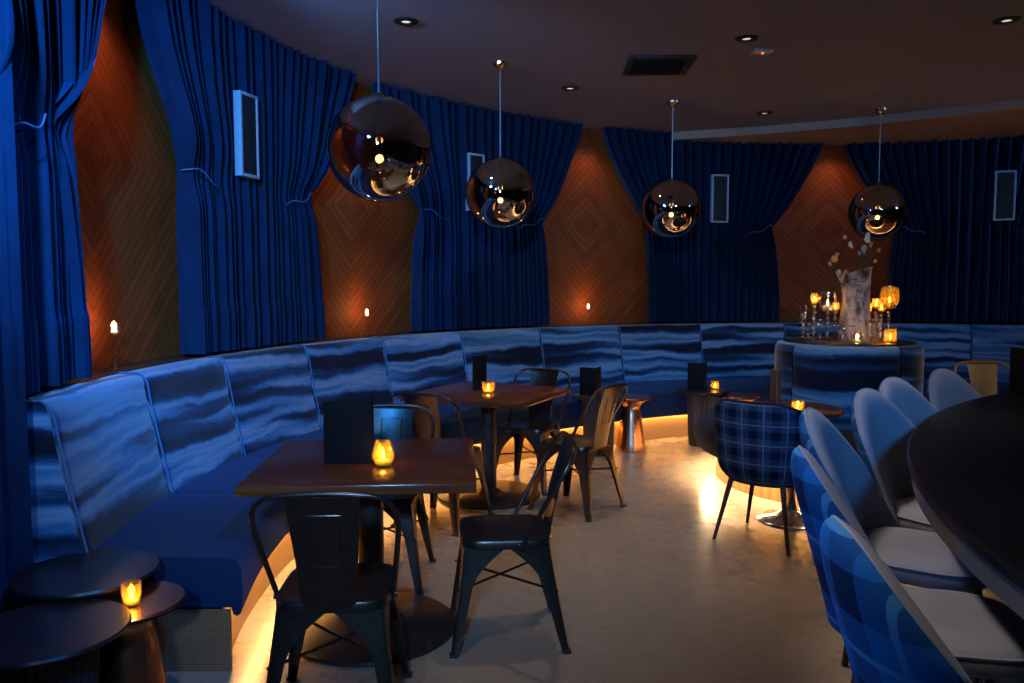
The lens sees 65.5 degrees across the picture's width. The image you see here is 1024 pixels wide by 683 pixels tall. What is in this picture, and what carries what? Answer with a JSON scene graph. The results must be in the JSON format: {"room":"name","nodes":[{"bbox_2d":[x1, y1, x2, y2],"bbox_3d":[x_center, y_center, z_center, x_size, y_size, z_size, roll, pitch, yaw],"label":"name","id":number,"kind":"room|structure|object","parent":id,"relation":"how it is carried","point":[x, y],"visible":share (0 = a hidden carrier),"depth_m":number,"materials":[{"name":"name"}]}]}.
{"room":"cocktail lounge","nodes":[
{"label":"cocktail lounge","id":0,"kind":"room"},
{"bbox_2d":[36,436,1022,682],"bbox_3d":[3.000,1.334,3.102,15.000,0.100,15.000,0,4,0],"label":"floor","id":1,"kind":"structure","parent":0,"point":[647,594],"depth_m":3.84,"materials":[{"name":"concrete"}]},
{"bbox_2d":[0,598,131,682],"bbox_3d":[-1.430,1.103,2.454,0.480,0.452,0.480,0,4,0],"label":"side table","id":2,"kind":"object","parent":1,"relation":"on","point":[59,641],"visible":1,"depth_m":2.40,"materials":[{"name":"wood"}]},
{"bbox_2d":[8,549,159,602],"bbox_3d":[-1.530,1.060,2.882,0.480,0.478,0.480,0,4,0],"label":"side table","id":3,"kind":"object","parent":1,"relation":"on","point":[101,571],"visible":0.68,"depth_m":2.83,"materials":[{"name":"wood"}]},
{"bbox_2d":[78,580,185,682],"bbox_3d":[-1.310,1.095,2.724,0.372,0.430,0.372,0,4,0],"label":"side table","id":4,"kind":"object","parent":1,"relation":"on","point":[135,656],"visible":0.56,"depth_m":2.66,"materials":[{"name":"wood"}]},
{"bbox_2d":[125,583,141,604],"bbox_3d":[-1.275,0.845,2.667,0.064,0.075,0.064,0,4,0],"label":"votive candle","id":5,"kind":"object","parent":4,"relation":"on","point":[131,600],"visible":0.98,"depth_m":2.66,"materials":[{"name":"white wax"}]},
{"bbox_2d":[248,491,411,682],"bbox_3d":[-0.608,0.878,2.766,0.483,0.858,0.543,0,4,-3],"label":"metal chair","id":6,"kind":"object","parent":1,"relation":"on","point":[328,577],"visible":1,"depth_m":2.60,"materials":[{"name":"black metal"}]},
{"bbox_2d":[235,438,476,667],"bbox_3d":[-0.613,0.882,3.461,0.900,0.750,0.900,0,4,-4],"label":"dining table","id":7,"kind":"object","parent":1,"relation":"on","point":[446,465],"visible":0.55,"depth_m":3.32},
{"bbox_2d":[323,395,373,463],"bbox_3d":[-0.643,0.378,3.384,0.158,0.265,0.270,3,5,40],"label":"menu","id":8,"kind":"object","parent":7,"relation":"on","point":[348,426],"visible":1,"depth_m":3.33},
{"bbox_2d":[376,449,389,465],"bbox_3d":[-0.535,0.464,3.306,0.087,0.105,0.087,2,4,22],"label":"votive candle","id":9,"kind":"object","parent":7,"relation":"on","point":[381,462],"visible":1,"depth_m":3.30,"materials":[{"name":"white wax"}]},
{"bbox_2d":[374,404,435,594],"bbox_3d":[-0.659,0.783,4.099,0.483,0.858,0.543,0,4,2],"label":"metal chair","id":10,"kind":"object","parent":1,"relation":"on","point":[391,421],"visible":0.36,"depth_m":4.26,"materials":[{"name":"black metal"}]},
{"bbox_2d":[391,392,493,536],"bbox_3d":[-0.444,0.717,5.023,0.483,0.858,0.543,2,4,25],"label":"metal chair","id":11,"kind":"object","parent":1,"relation":"on","point":[421,424],"visible":0.48,"depth_m":4.81,"materials":[{"name":"black metal"}]},
{"bbox_2d":[400,381,570,509],"bbox_3d":[-0.165,0.726,5.656,0.900,0.750,0.900,2,5,26],"label":"dining table","id":12,"kind":"object","parent":1,"relation":"on","point":[503,494],"visible":0.77,"depth_m":5.59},
{"bbox_2d":[472,355,486,390],"bbox_3d":[-0.256,0.223,5.718,0.110,0.245,0.148,1,4,16],"label":"menu","id":13,"kind":"object","parent":12,"relation":"on","point":[479,363],"visible":1,"depth_m":5.71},
{"bbox_2d":[449,431,575,657],"bbox_3d":[-0.002,0.831,3.430,0.543,0.858,0.483,0,4,-5],"label":"metal chair","id":14,"kind":"object","parent":1,"relation":"on","point":[482,538],"visible":0.98,"depth_m":3.26,"materials":[{"name":"black metal"}]},
{"bbox_2d":[26,322,1023,671],"bbox_3d":[2.077,0.484,6.822,10.318,1.068,4.374,-2,4,-24],"label":"banquette","id":15,"kind":"object","parent":1,"relation":"on","point":[153,459],"visible":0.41,"depth_m":4.65,"materials":[{"name":"fabric"}]},
{"bbox_2d":[26,374,168,562],"bbox_3d":[-1.811,0.504,3.506,0.267,0.622,0.986,0,4,-5],"label":"cushion","id":16,"kind":"object","parent":15,"relation":"on","point":[97,469],"depth_m":3.30,"materials":[{"name":"fabric"}]},
{"bbox_2d":[128,357,241,491],"bbox_3d":[-1.812,0.438,4.431,0.263,0.622,0.895,0,4,5],"label":"cushion","id":17,"kind":"object","parent":15,"relation":"on","point":[195,420],"depth_m":4.38,"materials":[{"name":"fabric"}]},
{"bbox_2d":[95,492,286,615],"bbox_3d":[-1.398,0.907,3.536,0.724,0.234,0.957,0,4,0],"label":"seat cushion","id":18,"kind":"object","parent":15,"relation":"on","point":[203,543],"depth_m":3.28,"materials":[{"name":"blue fabric"}]},
{"bbox_2d":[169,456,288,533],"bbox_3d":[-1.413,0.842,4.449,0.694,0.234,0.861,0,4,0],"label":"seat cushion","id":19,"kind":"object","parent":15,"relation":"on","point":[223,476],"depth_m":4.30,"materials":[{"name":"blue fabric"}]},
{"bbox_2d":[205,346,319,455],"bbox_3d":[-1.644,0.374,5.342,0.266,0.622,0.987,1,4,15],"label":"cushion","id":20,"kind":"object","parent":15,"relation":"on","point":[273,394],"depth_m":5.29,"materials":[{"name":"fabric"}]},
{"bbox_2d":[246,429,323,456],"bbox_3d":[-1.262,0.785,5.249,0.672,0.234,0.948,1,4,18],"label":"seat cushion","id":21,"kind":"object","parent":15,"relation":"on","point":[265,449],"depth_m":5.27,"materials":[{"name":"blue fabric"}]},
{"bbox_2d":[292,338,390,428],"bbox_3d":[-1.303,0.310,6.237,0.266,0.622,0.960,2,5,26],"label":"cushion","id":22,"kind":"object","parent":15,"relation":"on","point":[359,369],"depth_m":6.20,"materials":[{"name":"fabric"}]},
{"bbox_2d":[381,332,465,403],"bbox_3d":[-0.793,0.251,7.064,0.267,0.622,1.015,3,5,37],"label":"cushion","id":23,"kind":"object","parent":15,"relation":"on","point":[411,362],"depth_m":6.99,"materials":[{"name":"fabric"}]},
{"bbox_2d":[410,415,465,438],"bbox_3d":[-0.929,0.729,6.048,0.763,0.234,0.919,2,5,31],"label":"seat cushion","id":24,"kind":"object","parent":15,"relation":"on","point":[450,425],"depth_m":6.14,"materials":[{"name":"blue fabric"}]},
{"bbox_2d":[438,404,528,444],"bbox_3d":[-0.429,0.677,6.773,0.874,0.234,0.971,4,5,42],"label":"seat cushion","id":25,"kind":"object","parent":15,"relation":"on","point":[471,415],"depth_m":6.51,"materials":[{"name":"blue fabric"}]},
{"bbox_2d":[459,328,542,384],"bbox_3d":[-0.110,0.199,7.806,1.034,0.622,0.268,-4,5,-42],"label":"cushion","id":26,"kind":"object","parent":15,"relation":"on","point":[508,352],"depth_m":7.77,"materials":[{"name":"fabric"}]},
{"bbox_2d":[550,392,582,428],"bbox_3d":[0.211,0.631,7.420,0.990,0.234,0.948,-3,5,-37],"label":"seat cushion","id":27,"kind":"object","parent":15,"relation":"on","point":[572,411],"depth_m":7.08,"materials":[{"name":"blue fabric"}]},
{"bbox_2d":[538,325,623,386],"bbox_3d":[0.712,0.156,8.405,1.034,0.622,0.268,-2,5,-30],"label":"cushion","id":28,"kind":"object","parent":15,"relation":"on","point":[568,349],"depth_m":8.37,"materials":[{"name":"fabric"}]},
{"bbox_2d":[565,382,675,421],"bbox_3d":[0.991,0.593,7.954,0.994,0.234,0.972,-2,5,-30],"label":"seat cushion","id":29,"kind":"object","parent":15,"relation":"on","point":[662,405],"depth_m":7.72,"materials":[{"name":"blue fabric"}]},
{"bbox_2d":[614,324,701,381],"bbox_3d":[1.631,0.126,8.832,1.024,0.622,0.268,-1,4,-19],"label":"cushion","id":30,"kind":"object","parent":15,"relation":"on","point":[646,352],"depth_m":8.75,"materials":[{"name":"fabric"}]},
{"bbox_2d":[626,379,745,415],"bbox_3d":[1.815,0.566,8.335,0.985,0.234,0.975,-1,4,-19],"label":"seat cushion","id":31,"kind":"object","parent":15,"relation":"on","point":[678,401],"depth_m":8.09,"materials":[{"name":"blue fabric"}]},
{"bbox_2d":[707,377,770,401],"bbox_3d":[2.690,0.551,8.547,0.985,0.234,0.975,-1,4,-8],"label":"seat cushion","id":32,"kind":"object","parent":15,"relation":"on","point":[760,386],"depth_m":8.33,"materials":[{"name":"blue fabric"}]},
{"bbox_2d":[698,323,783,377],"bbox_3d":[2.611,0.109,9.070,1.024,0.622,0.268,-1,4,-8],"label":"cushion","id":33,"kind":"object","parent":15,"relation":"on","point":[729,350],"depth_m":9.01,"materials":[{"name":"fabric"}]},
{"bbox_2d":[782,323,872,338],"bbox_3d":[3.615,0.106,9.114,1.015,0.622,0.267,0,4,3],"label":"cushion","id":34,"kind":"object","parent":15,"relation":"on","point":[789,330],"depth_m":9.09,"materials":[{"name":"fabric"}]},
{"bbox_2d":[873,323,970,379],"bbox_3d":[4.604,0.116,8.965,1.015,0.622,0.267,1,4,14],"label":"cushion","id":35,"kind":"object","parent":15,"relation":"on","point":[945,346],"depth_m":8.87,"materials":[{"name":"fabric"}]},
{"bbox_2d":[923,379,970,397],"bbox_3d":[4.468,0.558,8.454,0.976,0.234,0.974,1,4,14],"label":"seat cushion","id":36,"kind":"object","parent":15,"relation":"on","point":[925,380],"depth_m":8.33,"materials":[{"name":"blue fabric"}]},
{"bbox_2d":[971,325,1023,381],"bbox_3d":[5.546,0.140,8.629,1.015,0.622,0.267,2,4,25],"label":"cushion","id":37,"kind":"object","parent":15,"relation":"on","point":[988,342],"depth_m":8.69,"materials":[{"name":"fabric"}]},
{"bbox_2d":[997,381,1008,393],"bbox_3d":[5.308,0.579,8.154,0.976,0.234,0.974,2,4,25],"label":"seat cushion","id":38,"kind":"object","parent":15,"relation":"on","point":[1002,386],"depth_m":8.16,"materials":[{"name":"blue fabric"}]},
{"bbox_2d":[497,368,570,495],"bbox_3d":[0.144,0.649,5.991,0.483,0.858,0.543,2,4,25],"label":"metal chair","id":39,"kind":"object","parent":1,"relation":"on","point":[539,426],"visible":0.7,"depth_m":6.05,"materials":[{"name":"black metal"}]},
{"bbox_2d":[527,384,627,522],"bbox_3d":[0.457,0.696,5.322,0.543,0.858,0.483,3,5,37],"label":"metal chair","id":40,"kind":"object","parent":1,"relation":"on","point":[587,447],"visible":0.86,"depth_m":5.19,"materials":[{"name":"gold metal"}]},
{"bbox_2d":[572,392,625,456],"bbox_3d":[0.770,0.738,7.070,0.480,0.526,0.480,0,4,0],"label":"side table","id":41,"kind":"object","parent":1,"relation":"on","point":[589,418],"visible":0.44,"depth_m":6.97,"materials":[{"name":"black metal"}]},
{"bbox_2d":[580,366,600,395],"bbox_3d":[0.716,0.352,7.025,0.211,0.250,0.118,-1,4,-20],"label":"menu","id":42,"kind":"object","parent":41,"relation":"on","point":[590,378],"visible":0.98,"depth_m":7.01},
{"bbox_2d":[616,394,651,452],"bbox_3d":[1.085,0.743,7.251,0.372,0.490,0.372,0,4,0],"label":"side table","id":43,"kind":"object","parent":1,"relation":"on","point":[630,439],"visible":0.88,"depth_m":7.16,"materials":[{"name":"orange metal"}]},
{"bbox_2d":[677,387,729,446],"bbox_3d":[1.790,0.710,7.469,0.480,0.526,0.480,0,4,0],"label":"side table","id":44,"kind":"object","parent":1,"relation":"on","point":[699,402],"visible":0.66,"depth_m":7.36,"materials":[{"name":"wood"}]},
{"bbox_2d":[687,362,706,389],"bbox_3d":[1.766,0.322,7.454,0.211,0.250,0.118,-1,4,-20],"label":"menu","id":45,"kind":"object","parent":44,"relation":"on","point":[697,372],"visible":1,"depth_m":7.44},
{"bbox_2d":[719,392,760,401],"bbox_3d":[2.100,0.736,7.351,0.372,0.490,0.372,0,4,0],"label":"side table","id":46,"kind":"object","parent":1,"relation":"on","point":[741,396],"visible":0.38,"depth_m":7.26,"materials":[{"name":"wood"}]},
{"bbox_2d":[712,399,801,556],"bbox_3d":[1.491,0.747,4.673,0.609,0.854,0.563,4,5,41],"label":"tub chair","id":47,"kind":"object","parent":1,"relation":"on","point":[756,442],"visible":0.73,"depth_m":4.44,"materials":[{"name":"blue plaid woven fabric"},{"name":"black metal"}]},
{"bbox_2d":[757,401,843,529],"bbox_3d":[1.780,0.779,5.068,0.600,0.728,0.600,0,4,0],"label":"pedestal table","id":48,"kind":"object","parent":1,"relation":"on","point":[773,517],"visible":0.41,"depth_m":5.04,"materials":[{"name":"metal"}]},
{"bbox_2d":[770,369,781,403],"bbox_3d":[1.712,0.294,5.160,0.067,0.225,0.103,1,4,15],"label":"menu","id":49,"kind":"object","parent":48,"relation":"on","point":[775,380],"visible":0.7,"depth_m":5.16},
{"bbox_2d":[694,337,923,505],"bbox_3d":[2.560,0.529,6.113,2.260,1.078,2.260,0,4,0],"label":"banquette","id":50,"kind":"object","parent":1,"relation":"on","point":[829,372],"visible":0.39,"depth_m":5.68,"materials":[{"name":"fabric"}]},
{"bbox_2d":[774,340,797,400],"bbox_3d":[2.228,0.289,6.250,0.516,0.598,0.517,-1,4,-20],"label":"cushion","id":51,"kind":"object","parent":50,"relation":"on","point":[784,349],"depth_m":5.98,"materials":[{"name":"fabric"}]},
{"bbox_2d":[798,308,806,340],"bbox_3d":[2.212,-0.142,6.045,0.074,0.270,0.074,0,4,0],"label":"candle holder","id":52,"kind":"object","parent":50,"relation":"on","point":[800,308],"visible":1,"depth_m":6.04,"materials":[{"name":"clear glass"}]},
{"bbox_2d":[811,296,815,338],"bbox_3d":[2.318,-0.192,6.112,0.074,0.360,0.074,0,4,0],"label":"candle holder","id":53,"kind":"object","parent":50,"relation":"on","point":[814,301],"visible":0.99,"depth_m":6.11,"materials":[{"name":"clear glass"}]},
{"bbox_2d":[817,324,824,341],"bbox_3d":[2.279,-0.081,5.899,0.074,0.170,0.074,0,4,0],"label":"candle holder","id":54,"kind":"object","parent":50,"relation":"on","point":[818,324],"visible":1,"depth_m":5.89,"materials":[{"name":"clear glass"}]},
{"bbox_2d":[819,292,836,337],"bbox_3d":[2.382,-0.190,6.012,0.124,0.370,0.124,0,4,0],"label":"candle holder","id":55,"kind":"object","parent":50,"relation":"on","point":[827,308],"visible":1,"depth_m":6.00,"materials":[{"name":"clear glass"}]},
{"bbox_2d":[832,303,836,339],"bbox_3d":[2.508,-0.162,6.184,0.074,0.290,0.074,0,4,0],"label":"candle holder","id":56,"kind":"object","parent":50,"relation":"on","point":[835,303],"visible":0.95,"depth_m":6.18,"materials":[{"name":"clear glass"}]},
{"bbox_2d":[792,343,900,430],"bbox_3d":[2.409,0.320,5.819,0.653,0.598,0.494,0,4,0],"label":"cushion","id":57,"kind":"object","parent":50,"relation":"on","point":[824,373],"depth_m":5.64,"materials":[{"name":"fabric"}]},
{"bbox_2d":[783,337,915,345],"bbox_3d":[2.560,-0.002,6.075,0.940,0.012,0.940,0,4,0],"label":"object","id":58,"kind":"object","parent":50,"relation":"on","point":[791,341],"depth_m":5.86,"materials":[{"name":"black"}]},
{"bbox_2d":[837,266,872,340],"bbox_3d":[2.604,-0.288,6.056,0.251,0.561,0.246,0,4,0],"label":"vase","id":59,"kind":"object","parent":50,"relation":"on","point":[855,305],"visible":0.91,"depth_m":5.97,"materials":[{"name":"grey stone"}]},
{"bbox_2d":[825,233,880,291],"bbox_3d":[2.572,-0.445,6.005,0.387,0.756,0.158,0,4,3],"label":"branch","id":60,"kind":"object","parent":59,"relation":"in","point":[834,258],"visible":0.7,"depth_m":5.99,"materials":[{"name":"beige plant"}]},
{"bbox_2d":[851,332,863,342],"bbox_3d":[2.538,-0.030,5.853,0.084,0.075,0.084,0,4,0],"label":"votive candle","id":61,"kind":"object","parent":50,"relation":"on","point":[857,340],"visible":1,"depth_m":5.85,"materials":[{"name":"white wax"}]},
{"bbox_2d":[866,319,875,342],"bbox_3d":[2.646,-0.079,5.859,0.074,0.170,0.074,0,4,0],"label":"candle holder","id":62,"kind":"object","parent":50,"relation":"on","point":[868,319],"visible":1,"depth_m":5.85,"materials":[{"name":"clear glass"}]},
{"bbox_2d":[870,299,880,340],"bbox_3d":[2.762,-0.167,6.043,0.074,0.320,0.074,0,4,0],"label":"candle holder","id":63,"kind":"object","parent":50,"relation":"on","point":[880,299],"visible":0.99,"depth_m":6.04,"materials":[{"name":"clear glass"}]},
{"bbox_2d":[874,316,884,341],"bbox_3d":[2.732,-0.098,5.918,0.074,0.200,0.074,0,4,0],"label":"candle holder","id":64,"kind":"object","parent":50,"relation":"on","point":[883,316],"visible":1,"depth_m":5.91,"materials":[{"name":"clear glass"}]},
{"bbox_2d":[878,304,885,338],"bbox_3d":[2.887,-0.165,6.224,0.074,0.290,0.074,0,4,0],"label":"candle holder","id":65,"kind":"object","parent":50,"relation":"on","point":[881,309],"visible":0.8,"depth_m":6.22,"materials":[{"name":"clear glass"}]},
{"bbox_2d":[883,278,896,336],"bbox_3d":[2.889,-0.253,6.097,0.144,0.485,0.144,0,4,0],"label":"candle holder","id":66,"kind":"object","parent":50,"relation":"on","point":[886,305],"visible":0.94,"depth_m":6.09,"materials":[{"name":"clear glass"}]},
{"bbox_2d":[898,343,923,394],"bbox_3d":[2.894,0.311,5.948,0.517,0.598,0.516,-2,4,-21],"label":"cushion","id":67,"kind":"object","parent":50,"relation":"on","point":[910,355],"depth_m":5.66,"materials":[{"name":"fabric"}]},
{"bbox_2d":[799,407,985,682],"bbox_3d":[1.533,0.784,3.223,0.725,0.983,0.573,3,5,34],"label":"bar chair","id":68,"kind":"object","parent":1,"relation":"on","point":[919,558],"visible":0.6,"depth_m":3.21,"materials":[{"name":"blue fabric"}]},
{"bbox_2d":[850,388,935,532],"bbox_3d":[1.970,0.745,3.772,0.573,0.983,0.725,-3,5,-35],"label":"bar chair","id":69,"kind":"object","parent":1,"relation":"on","point":[882,432],"visible":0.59,"depth_m":3.88,"materials":[{"name":"blue fabric"}]},
{"bbox_2d":[820,515,971,682],"bbox_3d":[1.062,0.886,1.778,0.725,0.983,0.573,0,4,4],"label":"bar chair","id":70,"kind":"object","parent":1,"relation":"on","point":[887,638],"visible":1,"depth_m":1.64,"materials":[{"name":"blue fabric"}]},
{"bbox_2d":[791,445,1023,682],"bbox_3d":[1.256,0.833,2.523,0.725,0.983,0.573,1,4,12],"label":"bar chair","id":71,"kind":"object","parent":1,"relation":"on","point":[985,636],"visible":0.5,"depth_m":2.42,"materials":[{"name":"blue plaid fabric"},{"name":"light grey leather"},{"name":"dark metal"}]},
{"bbox_2d":[878,377,937,427],"bbox_3d":[2.308,0.711,4.242,0.573,0.983,0.725,-2,5,-29],"label":"bar chair","id":72,"kind":"object","parent":1,"relation":"on","point":[903,395],"visible":0.22,"depth_m":4.44,"materials":[{"name":"blue fabric"}]},
{"bbox_2d":[926,368,981,411],"bbox_3d":[2.810,0.679,4.692,0.573,0.983,0.725,-2,4,-23],"label":"bar chair","id":73,"kind":"object","parent":1,"relation":"on","point":[945,388],"visible":0.23,"depth_m":4.88,"materials":[{"name":"blue fabric"}]},
{"bbox_2d":[907,392,1023,618],"bbox_3d":[3.356,0.867,3.186,3.088,0.820,8.427,3,5,37],"label":"table","id":74,"kind":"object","parent":1,"relation":"on","point":[965,461],"depth_m":2.75,"materials":[{"name":"wood"}]},
{"bbox_2d":[1009,347,1023,394],"bbox_3d":[3.208,0.186,4.931,0.208,0.290,0.181,2,5,30],"label":"menu","id":75,"kind":"object","parent":74,"relation":"on","point":[1016,375],"visible":1,"depth_m":4.99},
{"bbox_2d":[954,360,1009,396],"bbox_3d":[3.985,0.606,6.593,0.483,0.858,0.543,1,4,8],"label":"metal chair","id":76,"kind":"object","parent":1,"relation":"on","point":[982,373],"visible":0.3,"depth_m":6.79,"materials":[{"name":"gold metal"}]},
{"bbox_2d":[195,0,1023,132],"bbox_3d":[3.000,-1.958,2.869,15.000,0.100,15.000,0,4,0],"label":"ceiling","id":77,"kind":"structure","parent":0,"point":[830,59],"depth_m":5.79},
{"bbox_2d":[0,0,35,613],"bbox_3d":[-1.764,-0.272,2.305,0.119,3.176,1.151,-1,4,-7],"label":"curtain","id":78,"kind":"object","parent":77,"relation":"hanging from","point":[16,544],"visible":0.72,"depth_m":2.88,"materials":[{"name":"blue fabric"}]},
{"bbox_2d":[0,0,105,399],"bbox_3d":[-1.961,-0.882,3.373,0.255,2.111,1.166,-1,4,-9],"label":"curtain","id":79,"kind":"object","parent":77,"relation":"hanging from","point":[52,45],"visible":0.92,"depth_m":3.26,"materials":[{"name":"blue fabric"}]},
{"bbox_2d":[135,0,355,354],"bbox_3d":[-1.731,-1.026,5.409,0.301,2.111,2.308,1,4,17],"label":"curtain","id":80,"kind":"object","parent":77,"relation":"hanging from","point":[248,255],"visible":0.95,"depth_m":5.18,"materials":[{"name":"blue fabric"}]},
{"bbox_2d":[233,90,259,179],"bbox_3d":[-1.758,-1.341,5.194,0.115,0.540,0.205,1,4,15],"label":"wall speaker","id":81,"kind":"object","parent":80,"relation":"attached to","point":[245,105],"visible":0.99,"depth_m":5.15,"materials":[{"name":"paint"}]},
{"bbox_2d":[242,95,256,175],"bbox_3d":[-1.714,-1.340,5.183,0.012,0.494,0.159,1,4,15],"label":"grille","id":82,"kind":"object","parent":81,"relation":"attached to","point":[249,102],"depth_m":5.18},
{"bbox_2d":[326,0,430,201],"bbox_3d":[-0.690,-1.362,4.114,0.540,1.264,0.540,0,4,0],"label":"pendant lamp","id":83,"kind":"object","parent":77,"relation":"hanging from","point":[378,147],"visible":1,"depth_m":3.95,"materials":[{"name":"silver metal"}]},
{"bbox_2d":[394,17,417,25],"bbox_3d":[-0.684,-2.063,5.139,0.160,0.009,0.160,0,4,0],"label":"recessed light","id":84,"kind":"object","parent":77,"relation":"in","point":[404,21],"visible":1,"depth_m":5.12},
{"bbox_2d":[371,81,582,330],"bbox_3d":[-0.286,-1.188,7.691,2.549,2.111,0.333,-4,6,-44],"label":"curtain","id":85,"kind":"object","parent":77,"relation":"hanging from","point":[467,273],"visible":0.88,"depth_m":7.66,"materials":[{"name":"blue fabric"}]},
{"bbox_2d":[466,152,484,210],"bbox_3d":[-0.370,-1.511,7.582,0.205,0.540,0.115,-4,6,-45],"label":"wall speaker","id":86,"kind":"object","parent":85,"relation":"attached to","point":[474,160],"visible":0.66,"depth_m":7.50,"materials":[{"name":"paint"}]},
{"bbox_2d":[470,155,482,173],"bbox_3d":[-0.338,-1.508,7.549,0.159,0.494,0.012,-4,6,-45],"label":"grille","id":87,"kind":"object","parent":86,"relation":"attached to","point":[475,160],"depth_m":7.52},
{"bbox_2d":[466,61,534,228],"bbox_3d":[-0.090,-1.506,6.149,0.540,1.264,0.540,0,4,0],"label":"pendant lamp","id":88,"kind":"object","parent":77,"relation":"hanging from","point":[500,192],"visible":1,"depth_m":5.99,"materials":[{"name":"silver metal"}]},
{"bbox_2d":[561,86,578,90],"bbox_3d":[0.502,-2.187,6.882,0.160,0.009,0.160,0,4,0],"label":"recessed light","id":89,"kind":"object","parent":77,"relation":"in","point":[565,88],"visible":1,"depth_m":6.87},
{"bbox_2d":[622,55,696,75],"bbox_3d":[1.130,-2.129,6.150,0.500,0.028,0.500,0,4,2],"label":"ceiling vent","id":90,"kind":"object","parent":77,"relation":"in","point":[654,65],"visible":1,"depth_m":6.12,"materials":[{"name":"metal"}]},
{"bbox_2d":[642,100,700,237],"bbox_3d":[1.490,-1.596,7.416,0.540,1.264,0.540,0,4,0],"label":"pendant lamp","id":91,"kind":"object","parent":77,"relation":"hanging from","point":[671,208],"visible":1,"depth_m":7.25,"materials":[{"name":"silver metal"}]},
{"bbox_2d":[602,126,822,321],"bbox_3d":[2.227,-1.282,9.013,2.597,2.111,0.344,-1,4,-12],"label":"curtain","id":92,"kind":"object","parent":77,"relation":"hanging from","point":[728,271],"visible":0.87,"depth_m":9.06,"materials":[{"name":"blue fabric"}]},
{"bbox_2d":[710,174,728,222],"bbox_3d":[2.333,-1.612,9.007,0.205,0.540,0.115,-1,4,-11],"label":"wall speaker","id":93,"kind":"object","parent":92,"relation":"attached to","point":[719,183],"visible":1,"depth_m":8.96,"materials":[{"name":"paint"}]},
{"bbox_2d":[713,176,726,220],"bbox_3d":[2.342,-1.609,8.962,0.159,0.494,0.012,-1,4,-11],"label":"grille","id":94,"kind":"object","parent":93,"relation":"attached to","point":[719,182],"depth_m":8.96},
{"bbox_2d":[735,35,758,42],"bbox_3d":[1.620,-2.089,5.496,0.160,0.009,0.160,0,4,0],"label":"recessed light","id":95,"kind":"object","parent":77,"relation":"in","point":[744,38],"visible":1,"depth_m":5.49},
{"bbox_2d":[749,48,773,54],"bbox_3d":[1.810,-2.096,5.776,0.150,0.035,0.100,-1,4,-8],"label":"ceiling plate","id":96,"kind":"object","parent":77,"relation":"attached to","point":[756,51],"visible":1,"depth_m":5.74,"materials":[{"name":"white plastic"}]},
{"bbox_2d":[756,111,772,114],"bbox_3d":[2.500,-2.258,7.880,0.160,0.009,0.160,0,4,0],"label":"recessed light","id":97,"kind":"object","parent":77,"relation":"in","point":[762,112],"visible":1,"depth_m":7.87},
{"bbox_2d":[848,107,908,239],"bbox_3d":[3.560,-1.618,7.725,0.540,1.264,0.540,0,4,0],"label":"pendant lamp","id":98,"kind":"object","parent":77,"relation":"hanging from","point":[880,210],"visible":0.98,"depth_m":7.57,"materials":[{"name":"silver metal"}]},
{"bbox_2d":[845,135,1023,322],"bbox_3d":[5.072,-1.228,8.843,2.621,2.027,0.326,1,4,19],"label":"curtain","id":99,"kind":"object","parent":77,"relation":"hanging from","point":[950,262],"visible":0.91,"depth_m":8.95,"materials":[{"name":"blue fabric"}]},
{"bbox_2d":[992,170,1016,220],"bbox_3d":[5.376,-1.590,8.696,0.205,0.540,0.115,2,4,23],"label":"wall speaker","id":100,"kind":"object","parent":99,"relation":"attached to","point":[1004,195],"visible":1,"depth_m":8.65,"materials":[{"name":"paint"}]},
{"bbox_2d":[992,16,1020,24],"bbox_3d":[3.180,-2.062,5.117,0.160,0.009,0.160,0,4,0],"label":"recessed light","id":101,"kind":"object","parent":77,"relation":"in","point":[1009,19],"visible":1,"depth_m":5.10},
{"bbox_2d":[442,321,1008,329],"bbox_3d":[3.340,-0.450,4.927,11.499,3.200,9.445,0,4,0],"label":"wall","id":102,"kind":"structure","parent":0,"point":[679,321],"depth_m":9.28,"materials":[{"name":"paint"}]},
{"bbox_2d":[73,0,184,370],"bbox_3d":[-2.101,-0.916,3.989,0.086,2.135,2.099,0,4,1],"label":"wall panel","id":103,"kind":"object","parent":102,"relation":"attached to","point":[126,168],"depth_m":4.35,"materials":[{"name":"brown wood"}]},
{"bbox_2d":[310,82,431,339],"bbox_3d":[-1.339,-1.104,6.637,0.086,2.135,2.099,2,5,31],"label":"wall panel","id":104,"kind":"object","parent":102,"relation":"attached to","point":[366,246],"depth_m":6.81,"materials":[{"name":"brown wood"}]},
{"bbox_2d":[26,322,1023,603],"bbox_3d":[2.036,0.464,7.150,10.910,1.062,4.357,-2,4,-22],"label":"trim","id":105,"kind":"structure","parent":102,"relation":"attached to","point":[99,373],"depth_m":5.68,"materials":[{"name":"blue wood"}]},
{"bbox_2d":[107,321,123,372],"bbox_3d":[-2.004,0.026,4.016,0.074,0.255,0.074,0,4,0],"label":"candle holder","id":106,"kind":"object","parent":105,"relation":"on","point":[112,332],"visible":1,"depth_m":4.00,"materials":[{"name":"clear glass"}]},
{"bbox_2d":[508,128,663,326],"bbox_3d":[0.802,-1.248,8.667,2.099,2.135,0.086,-2,5,-28],"label":"wall panel","id":107,"kind":"object","parent":102,"relation":"attached to","point":[595,233],"depth_m":8.74,"materials":[{"name":"brown wood"}]},
{"bbox_2d":[736,146,919,322],"bbox_3d":[3.691,-1.292,9.283,2.099,2.135,0.086,0,4,4],"label":"wall panel","id":108,"kind":"object","parent":102,"relation":"attached to","point":[813,227],"depth_m":9.30,"materials":[{"name":"brown wood"}]},
{"bbox_2d":[673,99,1023,145],"bbox_3d":[5.635,-2.186,7.393,9.012,0.084,2.671,3,5,37],"label":"trim","id":109,"kind":"structure","parent":102,"relation":"attached to","point":[1001,119],"depth_m":8.38,"materials":[{"name":"paint"}]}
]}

